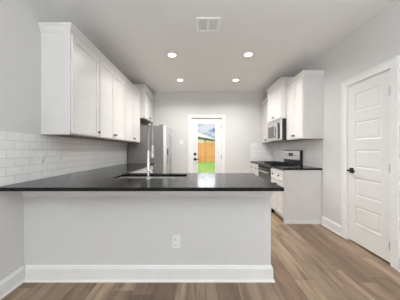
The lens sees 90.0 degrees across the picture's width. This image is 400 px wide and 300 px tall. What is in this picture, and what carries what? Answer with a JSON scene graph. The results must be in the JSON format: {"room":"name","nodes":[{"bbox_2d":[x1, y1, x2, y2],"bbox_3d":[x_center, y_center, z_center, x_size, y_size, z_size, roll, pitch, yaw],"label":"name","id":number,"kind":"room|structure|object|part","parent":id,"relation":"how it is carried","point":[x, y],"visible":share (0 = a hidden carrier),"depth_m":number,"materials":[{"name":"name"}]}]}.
{"room":"kitchen","nodes":[
{"label":"kitchen","id":0,"kind":"room"},
{"bbox_2d":[0,0,127,280],"bbox_3d":[-1.705,-0.169,0.740,0.140,2.768,9.560,0,0,0],"label":"wall","id":1,"kind":"structure","parent":0,"point":[20,34],"depth_m":1.81,"materials":[{"name":"paint"}]},
{"bbox_2d":[0,266,24,299],"bbox_3d":[-1.621,1.145,-1.004,0.027,0.140,5.732,0,0,0],"label":"baseboard","id":2,"kind":"structure","parent":1,"relation":"attached to","point":[15,279],"depth_m":1.73,"materials":[{"name":"white paint"}]},
{"bbox_2d":[0,131,125,185],"bbox_3d":[-1.631,0.070,3.033,0.009,0.454,2.866,0,0,0],"label":"backsplash","id":3,"kind":"structure","parent":1,"relation":"attached to","point":[20,153],"depth_m":2.16,"materials":[{"name":"white tile"}]},
{"bbox_2d":[41,153,46,164],"bbox_3d":[-1.621,0.090,2.092,0.009,0.120,0.074,0,0,0],"label":"wall outlet","id":4,"kind":"object","parent":3,"relation":"attached to","point":[43,155],"visible":1,"depth_m":2.08,"materials":[{"name":"white plastic"}]},
{"bbox_2d":[58,152,62,161],"bbox_3d":[-1.621,0.078,2.343,0.009,0.120,0.074,0,0,0],"label":"wall outlet","id":5,"kind":"object","parent":3,"relation":"attached to","point":[60,154],"visible":1,"depth_m":2.34,"materials":[{"name":"white plastic"}]},
{"bbox_2d":[38,22,100,137],"bbox_3d":[-1.457,-0.731,2.337,0.352,1.139,0.606,0,0,0],"label":"upper cabinet","id":6,"kind":"object","parent":1,"relation":"attached to","point":[69,60],"visible":1,"depth_m":2.06,"materials":[{"name":"white paint"}]},
{"bbox_3d":[-1.466,-1.258,2.337,0.333,0.085,0.606,0,0,0],"label":"crown molding","id":7,"kind":"part","parent":6,"relation":"part of","materials":[{"name":"white paint"}]},
{"bbox_3d":[-1.320,-0.687,2.352,0.019,1.026,0.548,0,0,0],"label":"door","id":8,"kind":"part","parent":6,"relation":"part of","materials":[{"name":"white paint"}]},
{"bbox_2d":[83,52,125,140],"bbox_3d":[-1.457,-0.731,3.098,0.352,1.139,0.914,0,0,0],"label":"upper cabinet","id":9,"kind":"object","parent":1,"relation":"attached to","point":[111,80],"visible":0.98,"depth_m":3.02,"materials":[{"name":"white paint"}]},
{"bbox_3d":[-1.320,-0.687,2.875,0.019,1.026,0.440,0,0,0],"label":"door","id":10,"kind":"part","parent":9,"relation":"part of","materials":[{"name":"white paint"}]},
{"bbox_3d":[-1.315,-1.258,3.098,0.030,0.085,0.914,0,0,0],"label":"crown molding","id":11,"kind":"part","parent":9,"relation":"part of","materials":[{"name":"white paint"}]},
{"bbox_3d":[-1.320,-0.687,3.320,0.019,1.026,0.440,0,0,0],"label":"door","id":12,"kind":"part","parent":9,"relation":"part of","materials":[{"name":"white paint"}]},
{"bbox_2d":[113,78,140,142],"bbox_3d":[-1.457,-0.731,4.011,0.352,1.139,0.910,0,0,0],"label":"upper cabinet","id":13,"kind":"object","parent":1,"relation":"attached to","point":[132,94],"visible":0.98,"depth_m":3.94,"materials":[{"name":"white paint"}]},
{"bbox_3d":[-1.320,-0.687,3.789,0.019,1.026,0.438,0,0,0],"label":"door","id":14,"kind":"part","parent":13,"relation":"part of","materials":[{"name":"white paint"}]},
{"bbox_3d":[-1.315,-1.258,4.011,0.030,0.085,0.910,0,0,0],"label":"crown molding","id":15,"kind":"part","parent":13,"relation":"part of","materials":[{"name":"white paint"}]},
{"bbox_3d":[-1.320,-0.687,4.232,0.019,1.026,0.438,0,0,0],"label":"door","id":16,"kind":"part","parent":13,"relation":"part of","materials":[{"name":"white paint"}]},
{"bbox_2d":[133,84,153,122],"bbox_3d":[-1.410,-1.089,4.908,0.446,0.751,0.938,0,0,0],"label":"upper cabinet","id":17,"kind":"object","parent":1,"relation":"attached to","point":[146,96],"visible":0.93,"depth_m":4.67,"materials":[{"name":"white paint"}]},
{"bbox_3d":[-1.419,-1.423,4.908,0.428,0.085,0.938,0,0,0],"label":"crown molding","id":18,"kind":"part","parent":17,"relation":"part of","materials":[{"name":"white paint"}]},
{"bbox_3d":[-1.225,-1.046,4.701,0.019,0.638,0.438,0,0,0],"label":"door","id":19,"kind":"part","parent":17,"relation":"part of","materials":[{"name":"white paint"}]},
{"bbox_3d":[-1.225,-1.046,5.145,0.019,0.638,0.438,0,0,0],"label":"door","id":20,"kind":"part","parent":17,"relation":"part of","materials":[{"name":"white paint"}]},
{"bbox_2d":[1,210,399,299],"bbox_3d":[0.573,1.275,0.740,4.695,0.120,9.560,0,0,0],"label":"floor","id":21,"kind":"structure","parent":0,"point":[309,261],"depth_m":1.81,"materials":[{"name":"brown wood"}]},
{"bbox_2d":[140,165,152,172],"bbox_3d":[-1.312,0.772,3.980,0.642,0.886,0.917,0,0,0],"label":"base cabinet","id":22,"kind":"object","parent":21,"relation":"on","point":[143,170],"visible":0.12,"depth_m":3.85,"materials":[{"name":"white paint"}]},
{"bbox_2d":[22,191,274,282],"bbox_3d":[-0.468,0.772,2.198,2.333,0.886,0.730,0,0,0],"label":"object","id":23,"kind":"object","parent":21,"relation":"on","point":[70,236],"visible":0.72,"depth_m":1.86,"materials":[{"name":"paint"}]},
{"bbox_2d":[0,163,283,190],"bbox_3d":[-0.475,0.313,3.026,2.302,0.030,2.881,0,0,0],"label":"countertop","id":24,"kind":"structure","parent":23,"relation":"on","point":[106,178],"depth_m":1.89,"materials":[{"name":"black stone"}]},
{"bbox_2d":[146,123,155,179],"bbox_3d":[-0.489,0.005,2.115,0.108,0.586,0.217,0,0,0],"label":"kitchen faucet","id":25,"kind":"object","parent":24,"relation":"on","point":[149,124],"visible":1,"depth_m":2.03,"materials":[{"name":"silver metal"}]},
{"bbox_2d":[119,177,185,177],"bbox_3d":[-0.545,0.443,2.288,0.836,0.230,0.381,0,0,0],"label":"sink","id":26,"kind":"object","parent":24,"relation":"in","point":[119,177],"visible":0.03,"depth_m":2.45,"materials":[{"name":"silver metal"}]},
{"bbox_3d":[-0.474,0.379,2.205,2.318,0.098,0.716,0,0,0],"label":"apron trim","id":27,"kind":"part","parent":23,"relation":"part of","materials":[{"name":"white paint"}]},
{"bbox_3d":[-0.453,1.143,2.198,2.304,0.145,0.730,0,0,0],"label":"baseboard","id":28,"kind":"part","parent":23,"relation":"part of","materials":[{"name":"white paint"}]},
{"bbox_2d":[172,235,179,247],"bbox_3d":[-0.213,0.852,1.858,0.074,0.120,0.009,0,0,0],"label":"wall outlet","id":29,"kind":"object","parent":23,"relation":"attached to","point":[175,238],"visible":1,"depth_m":1.86,"materials":[{"name":"white plastic"}]},
{"bbox_2d":[128,125,170,172],"bbox_3d":[-1.144,0.321,4.930,0.922,1.789,0.864,0,0,0],"label":"refrigerator","id":30,"kind":"object","parent":21,"relation":"on","point":[137,152],"visible":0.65,"depth_m":4.50,"materials":[{"name":"silver metal"}]},
{"bbox_3d":[-0.771,0.282,4.697,0.068,1.685,0.399,0,0,0],"label":"freezer door","id":31,"kind":"part","parent":30,"relation":"part of","materials":[{"name":"silver metal"}]},
{"bbox_3d":[-0.771,0.282,5.133,0.068,1.685,0.459,0,0,0],"label":"fresh food door","id":32,"kind":"part","parent":30,"relation":"part of","materials":[{"name":"silver metal"}]},
{"bbox_3d":[-0.712,0.115,4.855,0.057,0.979,0.021,0,0,0],"label":"handle","id":33,"kind":"part","parent":30,"relation":"part of","materials":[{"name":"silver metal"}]},
{"bbox_2d":[250,163,258,175],"bbox_3d":[1.685,0.772,4.999,0.666,0.886,0.755,0,0,0],"label":"base cabinet","id":34,"kind":"object","parent":21,"relation":"on","point":[253,166],"visible":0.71,"depth_m":4.97,"materials":[{"name":"white paint"}]},
{"bbox_2d":[256,150,302,211],"bbox_3d":[1.657,0.610,4.240,0.698,1.210,0.754,0,0,0],"label":"gas range","id":35,"kind":"object","parent":21,"relation":"on","point":[291,157],"visible":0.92,"depth_m":4.11,"materials":[{"name":"silver metal"}]},
{"bbox_3d":[1.371,0.449,4.240,0.004,0.082,0.744,0,0,0],"label":"door rail","id":36,"kind":"part","parent":35,"relation":"part of","materials":[{"name":"silver metal"}]},
{"bbox_3d":[1.389,0.690,4.240,0.032,0.570,0.754,0,0,0],"label":"oven door","id":37,"kind":"part","parent":35,"relation":"part of","materials":[{"name":"black glass"}]},
{"bbox_3d":[1.386,0.358,4.240,0.038,0.084,0.754,0,0,0],"label":"control panel","id":38,"kind":"part","parent":35,"relation":"part of","materials":[{"name":"black plastic"}]},
{"bbox_2d":[259,163,292,165],"bbox_3d":[1.648,0.303,4.240,0.536,0.022,0.754,0,0,0],"label":"cooktop","id":39,"kind":"object","parent":35,"relation":"in","point":[260,164],"depth_m":4.03,"materials":[{"name":"black glass"}]},
{"bbox_3d":[1.950,0.108,4.240,0.008,0.182,0.730,0,0,0],"label":"display panel","id":40,"kind":"part","parent":35,"relation":"part of","materials":[{"name":"silver metal"}]},
{"bbox_2d":[271,168,321,223],"bbox_3d":[1.685,0.772,3.567,0.666,0.886,0.584,0,0,0],"label":"base cabinet","id":41,"kind":"object","parent":21,"relation":"on","point":[300,202],"visible":0.91,"depth_m":3.29,"materials":[{"name":"white paint"}]},
{"bbox_3d":[1.390,0.820,3.710,0.019,0.567,0.269,0,0,0],"label":"door","id":42,"kind":"part","parent":41,"relation":"part of","materials":[{"name":"white paint"}]},
{"bbox_3d":[1.390,0.438,3.710,0.019,0.173,0.269,0,0,0],"label":"drawer","id":43,"kind":"part","parent":41,"relation":"part of","materials":[{"name":"white paint"}]},
{"bbox_3d":[1.390,0.438,3.435,0.019,0.173,0.269,0,0,0],"label":"drawer","id":44,"kind":"part","parent":41,"relation":"part of","materials":[{"name":"white paint"}]},
{"bbox_3d":[1.390,0.820,3.435,0.019,0.567,0.269,0,0,0],"label":"door","id":45,"kind":"part","parent":41,"relation":"part of","materials":[{"name":"white paint"}]},
{"bbox_2d":[270,165,321,169],"bbox_3d":[1.691,0.313,3.560,0.638,0.030,0.596,0,0,0],"label":"countertop","id":46,"kind":"structure","parent":41,"relation":"on","point":[282,167],"depth_m":3.41,"materials":[{"name":"black stone"}]},
{"bbox_3d":[1.695,1.188,3.280,0.590,0.055,0.012,0,0,0],"label":"trim","id":47,"kind":"part","parent":41,"relation":"part of","materials":[{"name":"white paint"}]},
{"bbox_2d":[140,92,267,172],"bbox_3d":[0.642,-0.169,5.450,4.555,2.768,0.140,0,0,0],"label":"wall","id":48,"kind":"structure","parent":0,"point":[242,111],"depth_m":5.38,"materials":[{"name":"paint"}]},
{"bbox_2d":[188,114,224,172],"bbox_3d":[0.208,0.131,5.430,0.994,2.169,0.180,0,0,0],"label":"door","id":49,"kind":"structure","parent":48,"relation":"in","point":[194,120],"depth_m":5.39,"materials":[{"name":"white paint"}]},
{"bbox_2d":[250,143,273,160],"bbox_3d":[1.702,0.057,5.375,0.635,0.481,0.009,0,0,0],"label":"backsplash","id":50,"kind":"structure","parent":48,"relation":"attached to","point":[258,151],"depth_m":5.37,"materials":[{"name":"white tile"}]},
{"bbox_2d":[42,0,392,91],"bbox_3d":[0.573,-1.653,0.740,4.695,0.200,9.560,0,0,0],"label":"ceiling","id":51,"kind":"structure","parent":0,"point":[284,37],"depth_m":2.74,"materials":[{"name":"paint"}]},
{"bbox_2d":[167,53,176,57],"bbox_3d":[-0.440,-1.548,3.270,0.170,0.009,0.170,0,0,0],"label":"recessed light","id":52,"kind":"object","parent":51,"relation":"in","point":[172,55],"visible":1,"depth_m":3.27,"materials":[{"name":"white paint"}]},
{"bbox_2d":[196,17,220,31],"bbox_3d":[0.113,-1.547,2.475,0.292,0.012,0.270,0,0,0],"label":"ceiling vent","id":53,"kind":"object","parent":51,"relation":"in","point":[203,24],"visible":1,"depth_m":2.47,"materials":[{"name":"white metal"}]},
{"bbox_2d":[243,52,253,56],"bbox_3d":[0.800,-1.548,3.250,0.170,0.009,0.170,0,0,0],"label":"recessed light","id":54,"kind":"object","parent":51,"relation":"in","point":[247,54],"visible":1,"depth_m":3.24,"materials":[{"name":"white paint"}]},
{"bbox_2d":[287,0,399,224],"bbox_3d":[2.080,-0.169,0.670,0.120,2.768,9.420,0,0,0],"label":"wall","id":55,"kind":"structure","parent":0,"point":[376,41],"depth_m":2.88,"materials":[{"name":"paint"}]},
{"bbox_2d":[261,97,280,142],"bbox_3d":[1.835,-0.732,4.999,0.366,1.096,0.756,0,0,0],"label":"upper cabinet","id":56,"kind":"object","parent":55,"relation":"attached to","point":[264,103],"visible":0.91,"depth_m":5.09,"materials":[{"name":"white paint"}]},
{"bbox_3d":[1.690,-0.689,5.184,0.019,0.983,0.363,0,0,0],"label":"door","id":57,"kind":"part","parent":56,"relation":"part of","materials":[{"name":"white paint"}]},
{"bbox_3d":[1.690,-0.689,4.814,0.019,0.983,0.363,0,0,0],"label":"door","id":58,"kind":"part","parent":56,"relation":"part of","materials":[{"name":"white paint"}]},
{"bbox_2d":[267,77,293,122],"bbox_3d":[1.785,-1.004,4.240,0.466,0.783,0.818,0,0,0],"label":"upper cabinet","id":59,"kind":"object","parent":55,"relation":"attached to","point":[277,91],"visible":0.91,"depth_m":4.04,"materials":[{"name":"white paint"}]},
{"bbox_3d":[1.590,-0.960,4.425,0.019,0.670,0.364,0,0,0],"label":"door","id":60,"kind":"part","parent":59,"relation":"part of","materials":[{"name":"white paint"}]},
{"bbox_3d":[1.590,-0.960,4.055,0.019,0.670,0.364,0,0,0],"label":"door","id":61,"kind":"part","parent":59,"relation":"part of","materials":[{"name":"white paint"}]},
{"bbox_3d":[1.794,-1.353,4.240,0.448,0.085,0.818,0,0,0],"label":"crown molding","id":62,"kind":"part","parent":59,"relation":"part of","materials":[{"name":"white paint"}]},
{"bbox_2d":[267,118,297,141],"bbox_3d":[1.760,-0.400,4.240,0.498,0.421,0.754,0,0,0],"label":"microwave","id":63,"kind":"object","parent":59,"relation":"attached to","point":[276,130],"visible":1,"depth_m":4.04,"materials":[{"name":"silver metal"}]},
{"bbox_3d":[1.592,-0.380,4.319,0.032,0.361,0.596,0,0,0],"label":"door","id":64,"kind":"part","parent":63,"relation":"part of","materials":[{"name":"silver metal"}]},
{"bbox_3d":[1.592,-0.380,3.941,0.032,0.361,0.155,0,0,0],"label":"control panel","id":65,"kind":"part","parent":63,"relation":"part of","materials":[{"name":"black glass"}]},
{"bbox_2d":[274,139,323,167],"bbox_3d":[2.015,0.057,4.305,0.009,0.481,2.130,0,0,0],"label":"backsplash","id":66,"kind":"structure","parent":55,"relation":"attached to","point":[313,150],"depth_m":3.71,"materials":[{"name":"white tile"}]},
{"bbox_2d":[286,70,324,139],"bbox_3d":[1.835,-0.732,3.535,0.366,1.096,0.648,0,0,0],"label":"upper cabinet","id":67,"kind":"object","parent":55,"relation":"attached to","point":[305,91],"visible":1,"depth_m":3.24,"materials":[{"name":"white paint"}]},
{"bbox_3d":[1.690,-0.689,3.700,0.019,0.983,0.294,0,0,0],"label":"door","id":68,"kind":"part","parent":67,"relation":"part of","materials":[{"name":"white paint"}]},
{"bbox_3d":[1.690,-0.689,3.400,0.019,0.983,0.294,0,0,0],"label":"door","id":69,"kind":"part","parent":67,"relation":"part of","materials":[{"name":"white paint"}]},
{"bbox_3d":[1.844,-1.238,3.535,0.348,0.085,0.648,0,0,0],"label":"crown molding","id":70,"kind":"part","parent":67,"relation":"part of","materials":[{"name":"white paint"}]},
{"bbox_2d":[321,216,399,271],"bbox_3d":[2.006,1.145,-0.300,0.027,0.140,7.140,0,0,0],"label":"baseboard","id":71,"kind":"structure","parent":55,"relation":"attached to","point":[336,228],"depth_m":3.02,"materials":[{"name":"white paint"}]},
{"bbox_2d":[341,55,399,270],"bbox_3d":[2.051,0.133,2.405,0.178,2.164,0.800,0,0,0],"label":"door","id":72,"kind":"structure","parent":55,"relation":"in","point":[370,99],"depth_m":2.32,"materials":[{"name":"white paint"}]},
{"bbox_3d":[1.992,0.270,2.607,0.060,0.070,0.143,0,0,0],"label":"lever handle","id":73,"kind":"part","parent":72,"relation":"part of","materials":[{"name":"black metal"}]},
{"label":"outside","id":74,"kind":"structure","parent":0,"visible":0},
{"bbox_2d":[198,158,214,172],"bbox_3d":[5.000,1.365,32.761,70.000,0.100,54.479,0,0,0],"label":"lawn","id":75,"kind":"structure","parent":74,"point":[203,167],"depth_m":15.03,"materials":[{"name":"green plant"}]},
{"bbox_2d":[198,142,214,161],"bbox_3d":[2.002,0.229,21.530,20.003,2.112,0.060,0,0,0],"label":"wooden fence","id":76,"kind":"object","parent":75,"relation":"on","point":[201,146],"visible":0.09,"depth_m":21.50,"materials":[{"name":"brown wood"}]},
{"bbox_2d":[198,132,214,157],"bbox_3d":[-3.398,-1.198,31.670,9.490,5.025,15.300,0,0,20],"label":"house","id":77,"kind":"structure","parent":75,"relation":"on","point":[201,137],"depth_m":31.78,"materials":[{"name":"beige"}]}
]}

